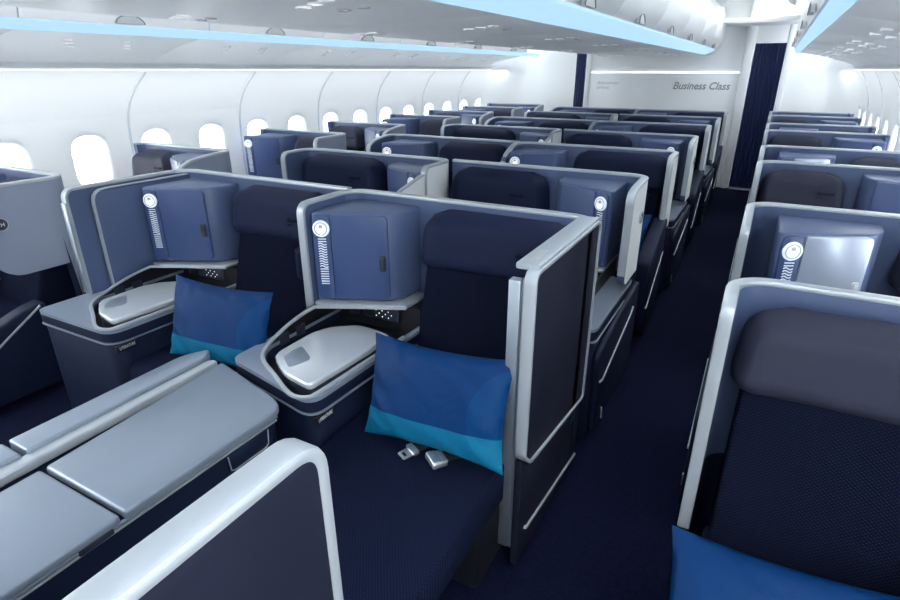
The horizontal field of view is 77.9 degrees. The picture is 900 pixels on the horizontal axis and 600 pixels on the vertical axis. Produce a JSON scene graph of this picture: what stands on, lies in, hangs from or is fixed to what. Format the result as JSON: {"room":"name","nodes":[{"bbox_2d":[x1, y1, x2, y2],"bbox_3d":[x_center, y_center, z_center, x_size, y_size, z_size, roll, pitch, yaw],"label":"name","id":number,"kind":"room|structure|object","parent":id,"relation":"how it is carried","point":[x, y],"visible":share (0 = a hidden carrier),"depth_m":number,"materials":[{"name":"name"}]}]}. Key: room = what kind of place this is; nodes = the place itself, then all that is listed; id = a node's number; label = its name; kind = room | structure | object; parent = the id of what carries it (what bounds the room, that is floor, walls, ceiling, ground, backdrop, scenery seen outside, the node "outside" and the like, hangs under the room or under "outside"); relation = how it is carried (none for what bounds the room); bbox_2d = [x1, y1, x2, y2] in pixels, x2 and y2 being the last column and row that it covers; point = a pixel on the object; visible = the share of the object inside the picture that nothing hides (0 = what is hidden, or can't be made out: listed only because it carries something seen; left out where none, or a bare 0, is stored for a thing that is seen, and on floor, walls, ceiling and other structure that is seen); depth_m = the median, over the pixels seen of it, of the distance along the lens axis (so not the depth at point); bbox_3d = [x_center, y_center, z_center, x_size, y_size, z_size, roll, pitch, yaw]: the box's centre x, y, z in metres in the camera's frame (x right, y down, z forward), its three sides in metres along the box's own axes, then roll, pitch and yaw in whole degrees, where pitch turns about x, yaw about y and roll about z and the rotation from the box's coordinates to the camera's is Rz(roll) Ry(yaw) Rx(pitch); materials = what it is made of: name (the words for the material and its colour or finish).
{"room":"aircraft cabin","nodes":[
{"label":"aircraft cabin","id":0,"kind":"room"},
{"bbox_2d":[0,62,491,188],"bbox_3d":[-1.844,-1.449,5.579,0.360,1.820,11.613,12,25,26],"label":"wall","id":1,"kind":"structure","parent":0,"point":[44,109],"depth_m":4.71,"materials":[{"name":"white plastic"}]},
{"bbox_2d":[0,6,16,33],"bbox_3d":[-2.844,-1.456,2.527,0.768,0.738,1.196,12,25,26],"label":"bin","id":2,"kind":"object","parent":1,"relation":"attached to","point":[7,11],"visible":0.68,"depth_m":2.87,"materials":[{"name":"white plastic"}]},
{"bbox_2d":[0,16,539,56],"bbox_3d":[-0.698,-2.569,5.625,0.068,0.055,9.030,12,25,26],"label":"light strip","id":3,"kind":"object","parent":2,"relation":"attached to","point":[5,22],"visible":1,"depth_m":3.87,"materials":[{"name":"blue"}]},
{"bbox_2d":[0,69,32,70],"bbox_3d":[-1.370,-2.434,5.894,0.012,0.006,8.730,12,25,26],"label":"light strip","id":4,"kind":"object","parent":1,"relation":"attached to","point":[0,69],"visible":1,"depth_m":3.54,"materials":[{"name":"white plastic"}]},
{"bbox_2d":[0,7,208,63],"bbox_3d":[-2.267,-1.857,3.500,0.768,0.738,1.196,12,25,26],"label":"bin","id":5,"kind":"object","parent":1,"relation":"attached to","point":[16,45],"visible":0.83,"depth_m":3.51,"materials":[{"name":"white plastic"}]},
{"bbox_2d":[127,72,145,155],"bbox_3d":[-2.431,-1.091,4.490,0.216,1.391,0.077,-6,23,-14],"label":"trim","id":6,"kind":"structure","parent":1,"relation":"attached to","point":[144,73],"depth_m":4.33,"materials":[{"name":"grey plastic"}]},
{"bbox_2d":[151,23,323,64],"bbox_3d":[-1.691,-2.259,4.473,0.768,0.738,1.196,12,25,26],"label":"bin","id":7,"kind":"object","parent":1,"relation":"attached to","point":[202,51],"visible":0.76,"depth_m":4.47,"materials":[{"name":"white plastic"}]},
{"bbox_2d":[239,71,255,174],"bbox_3d":[-1.899,-1.461,5.386,0.216,1.391,0.077,-6,23,-14],"label":"trim","id":8,"kind":"structure","parent":1,"relation":"attached to","point":[253,74],"depth_m":5.27,"materials":[{"name":"grey plastic"}]},
{"bbox_2d":[318,71,332,130],"bbox_3d":[-1.368,-1.831,6.283,0.216,1.391,0.077,-6,23,-14],"label":"trim","id":9,"kind":"structure","parent":1,"relation":"attached to","point":[332,71],"depth_m":6.11,"materials":[{"name":"grey plastic"}]},
{"bbox_2d":[268,32,399,65],"bbox_3d":[-1.115,-2.661,5.446,0.768,0.738,1.196,12,25,26],"label":"bin","id":10,"kind":"object","parent":1,"relation":"attached to","point":[317,54],"visible":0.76,"depth_m":5.46,"materials":[{"name":"white plastic"}]},
{"bbox_2d":[376,71,390,122],"bbox_3d":[-0.837,-2.201,7.180,0.216,1.391,0.077,-6,23,-14],"label":"trim","id":11,"kind":"structure","parent":1,"relation":"attached to","point":[390,71],"depth_m":7.01,"materials":[{"name":"grey plastic"}]},
{"bbox_2d":[348,39,454,65],"bbox_3d":[-0.538,-3.062,6.418,0.768,0.738,1.196,12,25,26],"label":"bin","id":12,"kind":"object","parent":1,"relation":"attached to","point":[393,57],"visible":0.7,"depth_m":6.44,"materials":[{"name":"white plastic"}]},
{"bbox_2d":[407,43,495,66],"bbox_3d":[0.038,-3.464,7.391,0.768,0.738,1.196,12,25,26],"label":"bin","id":13,"kind":"object","parent":1,"relation":"attached to","point":[448,59],"visible":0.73,"depth_m":7.43,"materials":[{"name":"white plastic"}]},
{"bbox_2d":[451,47,526,66],"bbox_3d":[0.615,-3.866,8.364,0.768,0.738,1.196,12,25,26],"label":"bin","id":14,"kind":"object","parent":1,"relation":"attached to","point":[486,60],"visible":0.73,"depth_m":8.39,"materials":[{"name":"white plastic"}]},
{"bbox_2d":[0,186,750,599],"bbox_3d":[0.765,-0.279,5.260,5.570,0.100,12.450,12,25,26],"label":"floor","id":15,"kind":"structure","parent":0,"point":[605,531],"depth_m":2.64,"materials":[{"name":"blue carpet"}]},
{"bbox_2d":[0,164,85,406],"bbox_3d":[-2.750,-0.093,3.102,1.054,1.144,0.953,12,25,26],"label":"seat suite","id":16,"kind":"object","parent":15,"relation":"on","point":[38,267],"visible":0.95,"depth_m":3.00,"materials":[{"name":"plastic"}]},
{"bbox_2d":[0,295,51,318],"bbox_3d":[-2.600,0.175,3.016,0.435,0.175,0.725,12,25,26],"label":"armrest","id":17,"kind":"object","parent":16,"relation":"on","point":[8,303],"depth_m":3.16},
{"bbox_2d":[0,350,278,599],"bbox_3d":[-1.278,0.875,1.468,0.603,0.602,2.067,12,25,26],"label":"console","id":18,"kind":"object","parent":15,"relation":"on","point":[80,488],"visible":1,"depth_m":1.67,"materials":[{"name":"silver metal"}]},
{"bbox_2d":[132,142,231,175],"bbox_3d":[-2.167,-0.495,4.076,1.060,1.144,0.843,12,25,26],"label":"seat suite","id":19,"kind":"object","parent":15,"relation":"on","point":[149,157],"visible":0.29,"depth_m":4.13,"materials":[{"name":"grey plastic"}]},
{"bbox_2d":[39,169,351,408],"bbox_3d":[-1.243,0.024,2.818,1.223,1.144,0.953,12,25,26],"label":"seat suite","id":20,"kind":"object","parent":15,"relation":"on","point":[131,237],"visible":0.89,"depth_m":2.85,"materials":[{"name":"blue plastic"}]},
{"bbox_2d":[143,194,156,207],"bbox_3d":[-1.576,-0.522,2.928,0.074,0.074,0.012,1,22,3],"label":"reading lamp","id":21,"kind":"object","parent":20,"relation":"attached to","point":[149,200],"depth_m":2.92,"materials":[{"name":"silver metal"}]},
{"bbox_2d":[142,189,168,259],"bbox_3d":[-1.577,-0.401,2.986,0.078,0.385,0.012,1,22,3],"label":"lamp","id":22,"kind":"object","parent":20,"relation":"on","point":[151,197],"depth_m":2.97,"materials":[{"name":"white"}]},
{"bbox_2d":[153,257,237,267],"bbox_3d":[-1.378,-0.216,3.109,0.414,0.017,0.348,12,25,26],"label":"shelf","id":23,"kind":"object","parent":20,"relation":"attached to","point":[227,262],"depth_m":3.05,"materials":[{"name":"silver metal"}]},
{"bbox_2d":[130,325,280,379],"bbox_3d":[-1.057,0.299,2.714,0.565,0.175,0.725,12,25,26],"label":"seat cushion","id":24,"kind":"object","parent":20,"relation":"on","point":[150,362],"depth_m":2.56,"materials":[{"name":"blue fabric"}]},
{"bbox_2d":[170,275,272,366],"bbox_3d":[-1.022,0.108,2.463,0.562,0.352,0.174,9,24,21],"label":"pillow","id":25,"kind":"object","parent":20,"relation":"on","point":[226,323],"visible":0.91,"depth_m":2.40,"materials":[{"name":"fabric"}]},
{"bbox_2d":[62,438,343,599],"bbox_3d":[-0.488,0.916,0.642,0.056,1.139,1.159,12,25,26],"label":"divider","id":26,"kind":"object","parent":15,"relation":"on","point":[267,531],"visible":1,"depth_m":0.77,"materials":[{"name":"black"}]},
{"bbox_2d":[244,128,346,178],"bbox_3d":[-1.569,-0.916,5.096,1.054,1.144,0.953,12,25,26],"label":"seat suite","id":27,"kind":"object","parent":15,"relation":"on","point":[264,150],"visible":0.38,"depth_m":5.22,"materials":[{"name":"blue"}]},
{"bbox_2d":[244,140,251,147],"bbox_3d":[-1.881,-1.458,5.195,0.074,0.074,0.012,1,22,3],"label":"reading lamp","id":28,"kind":"object","parent":27,"relation":"attached to","point":[248,143],"depth_m":5.19,"materials":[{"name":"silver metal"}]},
{"bbox_2d":[244,137,256,175],"bbox_3d":[-1.881,-1.337,5.253,0.078,0.385,0.012,1,22,3],"label":"lamp","id":29,"kind":"object","parent":27,"relation":"on","point":[249,142],"depth_m":5.23,"materials":[{"name":"white plastic"}]},
{"bbox_2d":[281,148,448,197],"bbox_3d":[-0.738,-0.334,3.685,1.244,1.144,0.953,12,25,26],"label":"seat suite","id":30,"kind":"object","parent":15,"relation":"on","point":[409,174],"visible":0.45,"depth_m":3.76,"materials":[{"name":"blue plastic"}]},
{"bbox_2d":[327,121,405,151],"bbox_3d":[-1.062,-1.265,5.941,1.060,1.144,0.843,12,25,26],"label":"seat suite","id":31,"kind":"object","parent":15,"relation":"on","point":[358,134],"visible":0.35,"depth_m":6.02,"materials":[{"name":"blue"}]},
{"bbox_2d":[235,189,601,599],"bbox_3d":[-0.282,0.325,2.082,1.231,1.150,1.425,12,25,26],"label":"seat suite","id":32,"kind":"object","parent":15,"relation":"on","point":[516,285],"visible":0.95,"depth_m":2.11,"materials":[{"name":"blue fabric"}]},
{"bbox_2d":[312,220,329,236],"bbox_3d":[-0.559,-0.309,2.413,0.074,0.074,0.012,1,22,3],"label":"reading lamp","id":33,"kind":"object","parent":32,"relation":"attached to","point":[320,228],"depth_m":2.41,"materials":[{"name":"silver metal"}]},
{"bbox_2d":[312,215,335,297],"bbox_3d":[-0.559,-0.188,2.471,0.078,0.385,0.012,1,22,3],"label":"lamp","id":34,"kind":"object","parent":32,"relation":"on","point":[322,225],"depth_m":2.46,"materials":[{"name":"white"}]},
{"bbox_2d":[315,291,423,308],"bbox_3d":[-0.360,-0.004,2.594,0.414,0.017,0.348,12,25,26],"label":"shelf","id":35,"kind":"object","parent":32,"relation":"attached to","point":[406,301],"depth_m":2.53,"materials":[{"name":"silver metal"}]},
{"bbox_2d":[320,403,520,599],"bbox_3d":[-0.133,0.601,1.984,0.625,0.174,1.224,12,25,26],"label":"seat cushion","id":36,"kind":"object","parent":32,"relation":"on","point":[404,528],"depth_m":1.72,"materials":[{"name":"blue fabric"}]},
{"bbox_2d":[398,443,460,469],"bbox_3d":[-0.031,0.512,1.911,0.263,0.039,0.186,12,25,26],"label":"belt","id":37,"kind":"object","parent":32,"relation":"on","point":[437,459],"visible":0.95,"depth_m":1.88,"materials":[{"name":"silver metal"}]},
{"bbox_2d":[364,332,511,474],"bbox_3d":[-0.052,0.337,1.896,0.582,0.384,0.183,13,26,28],"label":"pillow","id":38,"kind":"object","parent":32,"relation":"on","point":[452,403],"visible":1,"depth_m":1.82,"materials":[{"name":"fabric"}]},
{"bbox_2d":[382,114,460,135],"bbox_3d":[-0.502,-1.659,6.896,1.054,1.144,0.953,12,25,26],"label":"seat suite","id":39,"kind":"object","parent":15,"relation":"on","point":[416,124],"visible":0.11,"depth_m":6.97,"materials":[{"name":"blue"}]},
{"bbox_2d":[366,134,520,197],"bbox_3d":[-0.209,-0.706,4.587,1.249,1.144,0.953,12,25,26],"label":"seat suite","id":40,"kind":"object","parent":15,"relation":"on","point":[450,148],"visible":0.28,"depth_m":4.67,"materials":[{"name":"blue plastic"}]},
{"bbox_2d":[382,147,390,153],"bbox_3d":[-0.532,-1.250,4.691,0.074,0.074,0.012,1,22,3],"label":"reading lamp","id":41,"kind":"object","parent":40,"relation":"attached to","point":[384,149],"depth_m":4.68,"materials":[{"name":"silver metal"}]},
{"bbox_2d":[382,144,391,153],"bbox_3d":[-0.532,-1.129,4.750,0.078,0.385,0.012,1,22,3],"label":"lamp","id":42,"kind":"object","parent":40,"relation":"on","point":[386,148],"depth_m":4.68,"materials":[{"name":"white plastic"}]},
{"bbox_2d":[428,109,493,124],"bbox_3d":[-0.005,-2.002,7.724,1.060,1.144,0.843,12,25,26],"label":"seat suite","id":43,"kind":"object","parent":15,"relation":"on","point":[467,117],"visible":0.16,"depth_m":7.68,"materials":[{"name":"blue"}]},
{"bbox_2d":[459,106,522,116],"bbox_3d":[0.478,-2.342,8.549,1.054,1.144,0.953,12,25,26],"label":"seat suite","id":44,"kind":"object","parent":15,"relation":"on","point":[498,111],"visible":0.12,"depth_m":8.58,"materials":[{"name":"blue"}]},
{"bbox_2d":[440,124,561,142],"bbox_3d":[0.348,-1.090,5.517,1.244,1.144,0.953,12,25,26],"label":"seat suite","id":45,"kind":"object","parent":15,"relation":"on","point":[516,133],"visible":0.12,"depth_m":5.61,"materials":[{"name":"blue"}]},
{"bbox_2d":[487,103,543,116],"bbox_3d":[0.950,-2.668,9.338,1.060,1.144,0.843,12,25,26],"label":"seat suite","id":46,"kind":"object","parent":15,"relation":"on","point":[526,107],"visible":0.08,"depth_m":9.35,"materials":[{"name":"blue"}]},
{"bbox_2d":[484,116,595,142],"bbox_3d":[0.900,-1.479,6.460,1.249,1.144,0.953,12,25,26],"label":"seat suite","id":47,"kind":"object","parent":15,"relation":"on","point":[584,124],"visible":0.09,"depth_m":6.54,"materials":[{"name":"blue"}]},
{"bbox_2d":[450,159,648,438],"bbox_3d":[0.353,-0.106,3.132,1.249,1.144,0.953,12,25,26],"label":"seat suite","id":48,"kind":"object","parent":15,"relation":"on","point":[617,199],"visible":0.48,"depth_m":3.00,"materials":[{"name":"blue plastic"}]},
{"bbox_2d":[594,196,606,210],"bbox_3d":[0.774,-0.494,2.861,0.012,0.074,0.074,-15,27,-33],"label":"reading lamp","id":49,"kind":"object","parent":48,"relation":"attached to","point":[600,202],"depth_m":2.85,"materials":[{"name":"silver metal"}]},
{"bbox_2d":[594,192,608,264],"bbox_3d":[0.781,-0.371,2.915,0.012,0.385,0.078,-15,27,-33],"label":"lamp","id":50,"kind":"object","parent":48,"relation":"on","point":[601,199],"depth_m":2.88,"materials":[{"name":"white plastic"}]},
{"bbox_2d":[597,253,617,272],"bbox_3d":[0.709,-0.244,3.175,0.414,0.017,0.348,12,25,26],"label":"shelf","id":51,"kind":"object","parent":48,"relation":"attached to","point":[604,268],"depth_m":3.03,"materials":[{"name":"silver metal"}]},
{"bbox_2d":[524,111,617,120],"bbox_3d":[1.453,-1.860,7.381,1.244,1.144,0.953,12,25,26],"label":"seat suite","id":52,"kind":"object","parent":15,"relation":"on","point":[538,114],"visible":0.07,"depth_m":7.48,"materials":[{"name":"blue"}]},
{"bbox_2d":[501,142,678,331],"bbox_3d":[0.882,-0.480,4.039,1.257,1.144,0.963,12,25,26],"label":"seat suite","id":53,"kind":"object","parent":15,"relation":"on","point":[660,165],"visible":0.2,"depth_m":3.96,"materials":[{"name":"blue plastic"}]},
{"bbox_2d":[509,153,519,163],"bbox_3d":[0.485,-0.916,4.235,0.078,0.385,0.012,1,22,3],"label":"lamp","id":54,"kind":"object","parent":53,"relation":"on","point":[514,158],"depth_m":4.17,"materials":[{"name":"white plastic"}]},
{"bbox_2d":[510,157,519,163],"bbox_3d":[0.486,-1.037,4.176,0.074,0.074,0.012,1,22,3],"label":"reading lamp","id":55,"kind":"object","parent":53,"relation":"attached to","point":[516,160],"depth_m":4.17,"materials":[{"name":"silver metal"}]},
{"bbox_2d":[638,215,651,255],"bbox_3d":[1.085,-0.451,3.895,0.564,0.327,0.210,11,25,25],"label":"pillow","id":56,"kind":"object","parent":53,"relation":"on","point":[646,218],"visible":0.04,"depth_m":3.77,"materials":[{"name":"fabric"}]},
{"bbox_2d":[550,106,635,120],"bbox_3d":[1.995,-2.243,8.308,1.249,1.144,0.953,12,25,26],"label":"seat suite","id":57,"kind":"object","parent":15,"relation":"on","point":[618,111],"visible":0.05,"depth_m":8.39,"materials":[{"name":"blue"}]},
{"bbox_2d":[563,129,698,290],"bbox_3d":[1.438,-0.862,4.965,1.249,1.144,0.953,12,25,26],"label":"seat suite","id":58,"kind":"object","parent":15,"relation":"on","point":[686,145],"visible":0.3,"depth_m":4.87,"materials":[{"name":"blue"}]},
{"bbox_2d":[667,144,675,150],"bbox_3d":[1.866,-1.128,4.748,0.012,0.385,0.078,-15,27,-33],"label":"lamp","id":59,"kind":"object","parent":58,"relation":"on","point":[669,146],"depth_m":4.67,"materials":[{"name":"white plastic"}]},
{"bbox_2d":[588,120,711,244],"bbox_3d":[1.992,-1.253,5.912,1.257,1.144,0.963,12,25,26],"label":"seat suite","id":60,"kind":"object","parent":15,"relation":"on","point":[703,131],"visible":0.17,"depth_m":5.82,"materials":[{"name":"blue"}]},
{"bbox_2d":[619,114,721,226],"bbox_3d":[2.543,-1.632,6.829,1.249,1.144,0.953,12,25,26],"label":"seat suite","id":61,"kind":"object","parent":15,"relation":"on","point":[708,176],"visible":0.23,"depth_m":6.75,"materials":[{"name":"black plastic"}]},
{"bbox_2d":[634,109,728,201],"bbox_3d":[3.087,-2.017,7.760,1.257,1.144,0.963,12,25,26],"label":"seat suite","id":62,"kind":"object","parent":15,"relation":"on","point":[723,114],"visible":0.15,"depth_m":7.67,"materials":[{"name":"black plastic"}]},
{"bbox_2d":[667,277,899,596],"bbox_3d":[0.990,0.698,1.188,0.979,1.144,0.953,12,25,26],"label":"seat suite","id":63,"kind":"object","parent":15,"relation":"on","point":[794,464],"visible":0.91,"depth_m":1.43,"materials":[{"name":"blue fabric"}]},
{"bbox_2d":[669,525,899,599],"bbox_3d":[0.766,0.780,1.250,0.560,0.252,0.283,10,24,23],"label":"pillow","id":64,"kind":"object","parent":63,"relation":"on","point":[702,568],"visible":1,"depth_m":1.30,"materials":[{"name":"fabric"}]},
{"bbox_2d":[678,202,899,504],"bbox_3d":[1.526,0.311,2.122,1.005,1.144,0.823,12,25,26],"label":"seat suite","id":65,"kind":"object","parent":15,"relation":"on","point":[849,249],"visible":0.26,"depth_m":2.19,"materials":[{"name":"blue plastic"}]},
{"bbox_2d":[773,236,803,281],"bbox_3d":[1.297,-0.063,2.170,0.078,0.385,0.012,1,22,3],"label":"lamp","id":66,"kind":"object","parent":65,"relation":"on","point":[788,253],"depth_m":2.13,"materials":[{"name":"white plastic"}]},
{"bbox_2d":[753,111,853,177],"bbox_3d":[4.696,-1.898,7.473,1.005,1.144,0.823,12,25,26],"label":"seat suite","id":67,"kind":"object","parent":15,"relation":"on","point":[831,114],"visible":0.09,"depth_m":7.54,"materials":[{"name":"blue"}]},
{"bbox_2d":[747,123,876,201],"bbox_3d":[3.678,-1.188,5.754,1.005,1.144,0.823,12,25,26],"label":"seat suite","id":68,"kind":"object","parent":15,"relation":"on","point":[781,126],"visible":0.12,"depth_m":5.80,"materials":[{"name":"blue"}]},
{"bbox_2d":[728,160,899,282],"bbox_3d":[2.167,-0.131,3.194,0.999,1.144,0.933,12,25,26],"label":"seat suite","id":69,"kind":"object","parent":15,"relation":"on","point":[855,187],"visible":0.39,"depth_m":3.34,"materials":[{"name":"blue plastic"}]},
{"bbox_2d":[767,115,861,125],"bbox_3d":[4.271,-1.597,6.745,0.999,1.144,0.933,12,25,26],"label":"seat suite","id":70,"kind":"object","parent":15,"relation":"on","point":[771,118],"visible":0.1,"depth_m":6.87,"materials":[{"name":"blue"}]},
{"bbox_2d":[729,145,899,275],"bbox_3d":[2.612,-0.445,3.955,1.005,1.144,0.823,12,25,26],"label":"seat suite","id":71,"kind":"object","parent":15,"relation":"on","point":[879,158],"visible":0.11,"depth_m":4.00,"materials":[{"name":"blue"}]},
{"bbox_2d":[747,129,890,203],"bbox_3d":[3.243,-0.881,5.010,0.999,1.144,0.933,12,25,26],"label":"seat suite","id":72,"kind":"object","parent":15,"relation":"on","point":[846,140],"visible":0.16,"depth_m":5.11,"materials":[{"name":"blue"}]},
{"bbox_2d":[873,143,883,149],"bbox_3d":[3.641,-1.149,4.798,0.012,0.385,0.078,-15,27,-33],"label":"lamp","id":73,"kind":"object","parent":72,"relation":"on","point":[876,146],"depth_m":4.73,"materials":[{"name":"white plastic"}]},
{"bbox_2d":[480,49,576,110],"bbox_3d":[1.307,-3.571,9.564,1.584,2.700,0.400,2,23,4],"label":"wall","id":74,"kind":"structure","parent":0,"point":[548,79],"depth_m":9.50,"materials":[{"name":"white plastic"}]},
{"bbox_2d":[588,0,752,186],"bbox_3d":[3.275,-3.230,8.740,2.200,2.700,0.080,12,25,26],"label":"wall","id":75,"kind":"structure","parent":0,"point":[633,90],"depth_m":8.54,"materials":[{"name":"white plastic"}]},
{"bbox_2d":[573,53,586,106],"bbox_3d":[2.200,-3.168,9.502,0.300,1.996,0.032,12,25,26],"label":"curtain","id":76,"kind":"object","parent":75,"relation":"hanging from","point":[581,58],"visible":0.25,"depth_m":9.31,"materials":[{"name":"blue fabric"}]},
{"bbox_2d":[583,54,592,106],"bbox_3d":[2.268,-3.434,9.234,0.080,2.700,0.110,12,25,26],"label":"trim","id":77,"kind":"structure","parent":75,"relation":"attached to","point":[589,56],"depth_m":9.11,"materials":[{"name":"white plastic"}]},
{"bbox_2d":[591,72,739,72],"bbox_3d":[3.264,-3.512,8.602,2.200,0.015,0.024,12,25,26],"label":"trim","id":78,"kind":"structure","parent":75,"relation":"attached to","point":[591,72],"depth_m":8.56,"materials":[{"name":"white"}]},
{"bbox_2d":[673,82,729,89],"bbox_3d":[3.784,-3.225,8.389,0.793,0.107,0.002,12,25,26],"label":"sign","id":79,"kind":"object","parent":75,"relation":"attached to","point":[692,85],"depth_m":8.40,"materials":[{"name":"grey"}]},
{"bbox_2d":[719,0,763,187],"bbox_3d":[4.280,-3.005,8.194,0.130,2.700,0.150,12,25,26],"label":"trim","id":80,"kind":"structure","parent":75,"relation":"attached to","point":[757,6],"depth_m":8.13,"materials":[{"name":"white plastic"}]},
{"bbox_2d":[728,43,786,187],"bbox_3d":[4.559,-2.731,8.284,0.520,2.116,0.032,12,25,26],"label":"curtain","id":81,"kind":"object","parent":75,"relation":"hanging from","point":[768,58],"visible":0.63,"depth_m":8.24,"materials":[{"name":"blue fabric"}]},
{"bbox_2d":[723,14,801,26],"bbox_3d":[4.163,-3.780,7.543,1.180,0.090,0.700,12,25,26],"label":"trim","id":82,"kind":"structure","parent":75,"relation":"attached to","point":[783,20],"depth_m":7.32,"materials":[{"name":"white plastic"}]},
{"bbox_2d":[715,0,800,6],"bbox_3d":[0.477,-2.509,3.770,5.370,0.280,11.250,12,25,26],"label":"ceiling","id":83,"kind":"structure","parent":0,"point":[721,3],"depth_m":6.81,"materials":[{"name":"white plastic"}]},
{"bbox_2d":[0,0,495,26],"bbox_3d":[-0.697,-1.333,1.935,1.880,0.613,1.194,12,25,26],"label":"bin","id":84,"kind":"object","parent":83,"relation":"attached to","point":[261,13],"visible":1,"depth_m":1.96,"materials":[{"name":"white plastic"}]},
{"bbox_2d":[306,2,322,5],"bbox_3d":[-0.427,-0.934,1.755,0.054,0.010,0.054,12,25,26],"label":"light","id":85,"kind":"object","parent":84,"relation":"attached to","point":[307,3],"depth_m":1.74,"materials":[{"name":"white plastic"}]},
{"bbox_2d":[252,0,624,37],"bbox_3d":[-0.121,-1.735,2.908,1.880,0.613,1.194,12,25,26],"label":"bin","id":86,"kind":"object","parent":83,"relation":"attached to","point":[495,25],"visible":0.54,"depth_m":2.82,"materials":[{"name":"white plastic"}]},
{"bbox_2d":[386,0,669,44],"bbox_3d":[0.456,-2.136,3.881,1.880,0.613,1.194,12,25,26],"label":"bin","id":87,"kind":"object","parent":83,"relation":"attached to","point":[645,13],"visible":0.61,"depth_m":3.71,"materials":[{"name":"white plastic"}]},
{"bbox_2d":[471,0,693,48],"bbox_3d":[1.032,-2.538,4.854,1.880,0.613,1.194,12,25,26],"label":"bin","id":88,"kind":"object","parent":83,"relation":"attached to","point":[677,15],"visible":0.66,"depth_m":4.62,"materials":[{"name":"white plastic"}]},
{"bbox_2d":[519,0,707,51],"bbox_3d":[1.608,-2.940,5.826,1.880,0.613,1.194,12,25,26],"label":"bin","id":89,"kind":"object","parent":83,"relation":"attached to","point":[696,24],"visible":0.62,"depth_m":5.57,"materials":[{"name":"white plastic"}]},
{"bbox_2d":[568,0,717,54],"bbox_3d":[2.185,-3.341,6.799,1.880,0.613,1.194,12,25,26],"label":"bin","id":90,"kind":"object","parent":83,"relation":"attached to","point":[710,28],"visible":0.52,"depth_m":6.53,"materials":[{"name":"white plastic"}]},
{"bbox_2d":[592,3,725,55],"bbox_3d":[2.761,-3.743,7.772,1.880,0.613,1.194,12,25,26],"label":"bin","id":91,"kind":"object","parent":83,"relation":"attached to","point":[718,37],"visible":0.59,"depth_m":7.44,"materials":[{"name":"white plastic"}]},
{"bbox_3d":[-1.274,-0.931,0.962,1.880,0.613,1.194,12,25,26],"label":"bin","id":92,"kind":"object","parent":83,"relation":"attached to","visible":0},
{"bbox_2d":[430,0,714,54],"bbox_3d":[1.430,-1.961,4.128,0.125,0.075,9.620,12,25,26],"label":"light strip","id":93,"kind":"object","parent":92,"relation":"attached to","point":[553,12],"visible":1,"depth_m":2.73,"materials":[{"name":"blue plastic"}]},
{"bbox_2d":[779,0,859,116],"bbox_3d":[5.122,-2.754,7.586,0.384,2.700,1.068,-9,24,-20],"label":"wall","id":94,"kind":"structure","parent":0,"point":[814,83],"depth_m":7.69,"materials":[{"name":"white plastic"}]},
{"bbox_2d":[756,0,794,42],"bbox_3d":[4.522,-3.915,7.712,0.410,0.650,0.090,12,25,26],"label":"trim","id":95,"kind":"structure","parent":94,"relation":"attached to","point":[771,8],"depth_m":7.70,"materials":[{"name":"white plastic"}]},
{"bbox_2d":[773,0,802,110],"bbox_3d":[4.724,-2.921,7.991,0.080,2.700,0.110,12,25,26],"label":"trim","id":96,"kind":"structure","parent":94,"relation":"attached to","point":[798,6],"depth_m":7.77,"materials":[{"name":"white plastic"}]},
{"bbox_2d":[853,64,899,150],"bbox_3d":[2.796,-0.479,3.230,0.360,1.820,11.613,12,25,26],"label":"wall","id":97,"kind":"structure","parent":0,"point":[890,119],"depth_m":5.46,"materials":[{"name":"white plastic"}]},
{"bbox_2d":[791,18,866,65],"bbox_3d":[4.418,-3.071,6.439,0.768,0.738,1.196,12,25,26],"label":"bin","id":98,"kind":"object","parent":97,"relation":"attached to","point":[852,62],"visible":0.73,"depth_m":6.44,"materials":[{"name":"white plastic"}]},
{"bbox_2d":[793,11,884,64],"bbox_3d":[3.841,-2.669,5.466,0.768,0.738,1.196,12,25,26],"label":"bin","id":99,"kind":"object","parent":97,"relation":"attached to","point":[864,60],"visible":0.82,"depth_m":5.44,"materials":[{"name":"white plastic"}]},
{"bbox_2d":[796,0,899,64],"bbox_3d":[3.265,-2.268,4.493,0.768,0.738,1.196,12,25,26],"label":"bin","id":100,"kind":"object","parent":97,"relation":"attached to","point":[885,59],"visible":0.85,"depth_m":4.50,"materials":[{"name":"white plastic"}]},
{"bbox_2d":[800,0,899,58],"bbox_3d":[2.688,-1.866,3.521,0.768,0.738,1.196,12,25,26],"label":"bin","id":101,"kind":"object","parent":97,"relation":"attached to","point":[884,47],"visible":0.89,"depth_m":3.60,"materials":[{"name":"white plastic"}]},
{"bbox_2d":[807,0,899,43],"bbox_3d":[2.112,-1.464,2.548,0.768,0.738,1.196,12,25,26],"label":"bin","id":102,"kind":"object","parent":97,"relation":"attached to","point":[878,29],"visible":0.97,"depth_m":2.66,"materials":[{"name":"white plastic"}]},
{"bbox_2d":[824,0,899,21],"bbox_3d":[1.536,-1.062,1.575,0.768,0.738,1.196,12,25,26],"label":"bin","id":103,"kind":"object","parent":97,"relation":"attached to","point":[889,10],"visible":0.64,"depth_m":1.95,"materials":[{"name":"white plastic"}]},
{"bbox_2d":[875,71,882,133],"bbox_3d":[4.273,-1.615,5.759,0.077,1.391,0.216,-7,23,-16],"label":"trim","id":104,"kind":"structure","parent":97,"relation":"attached to","point":[875,71],"depth_m":5.56,"materials":[{"name":"grey plastic"}]},
{"bbox_3d":[0.959,-0.661,0.602,0.768,0.738,1.196,12,25,26],"label":"bin","id":105,"kind":"object","parent":97,"relation":"attached to","visible":0},
{"bbox_2d":[794,0,857,53],"bbox_3d":[2.575,-1.885,3.969,0.068,0.055,9.030,12,25,26],"label":"light strip","id":106,"kind":"object","parent":105,"relation":"attached to","point":[834,9],"visible":1,"depth_m":2.61,"materials":[{"name":"blue plastic"}]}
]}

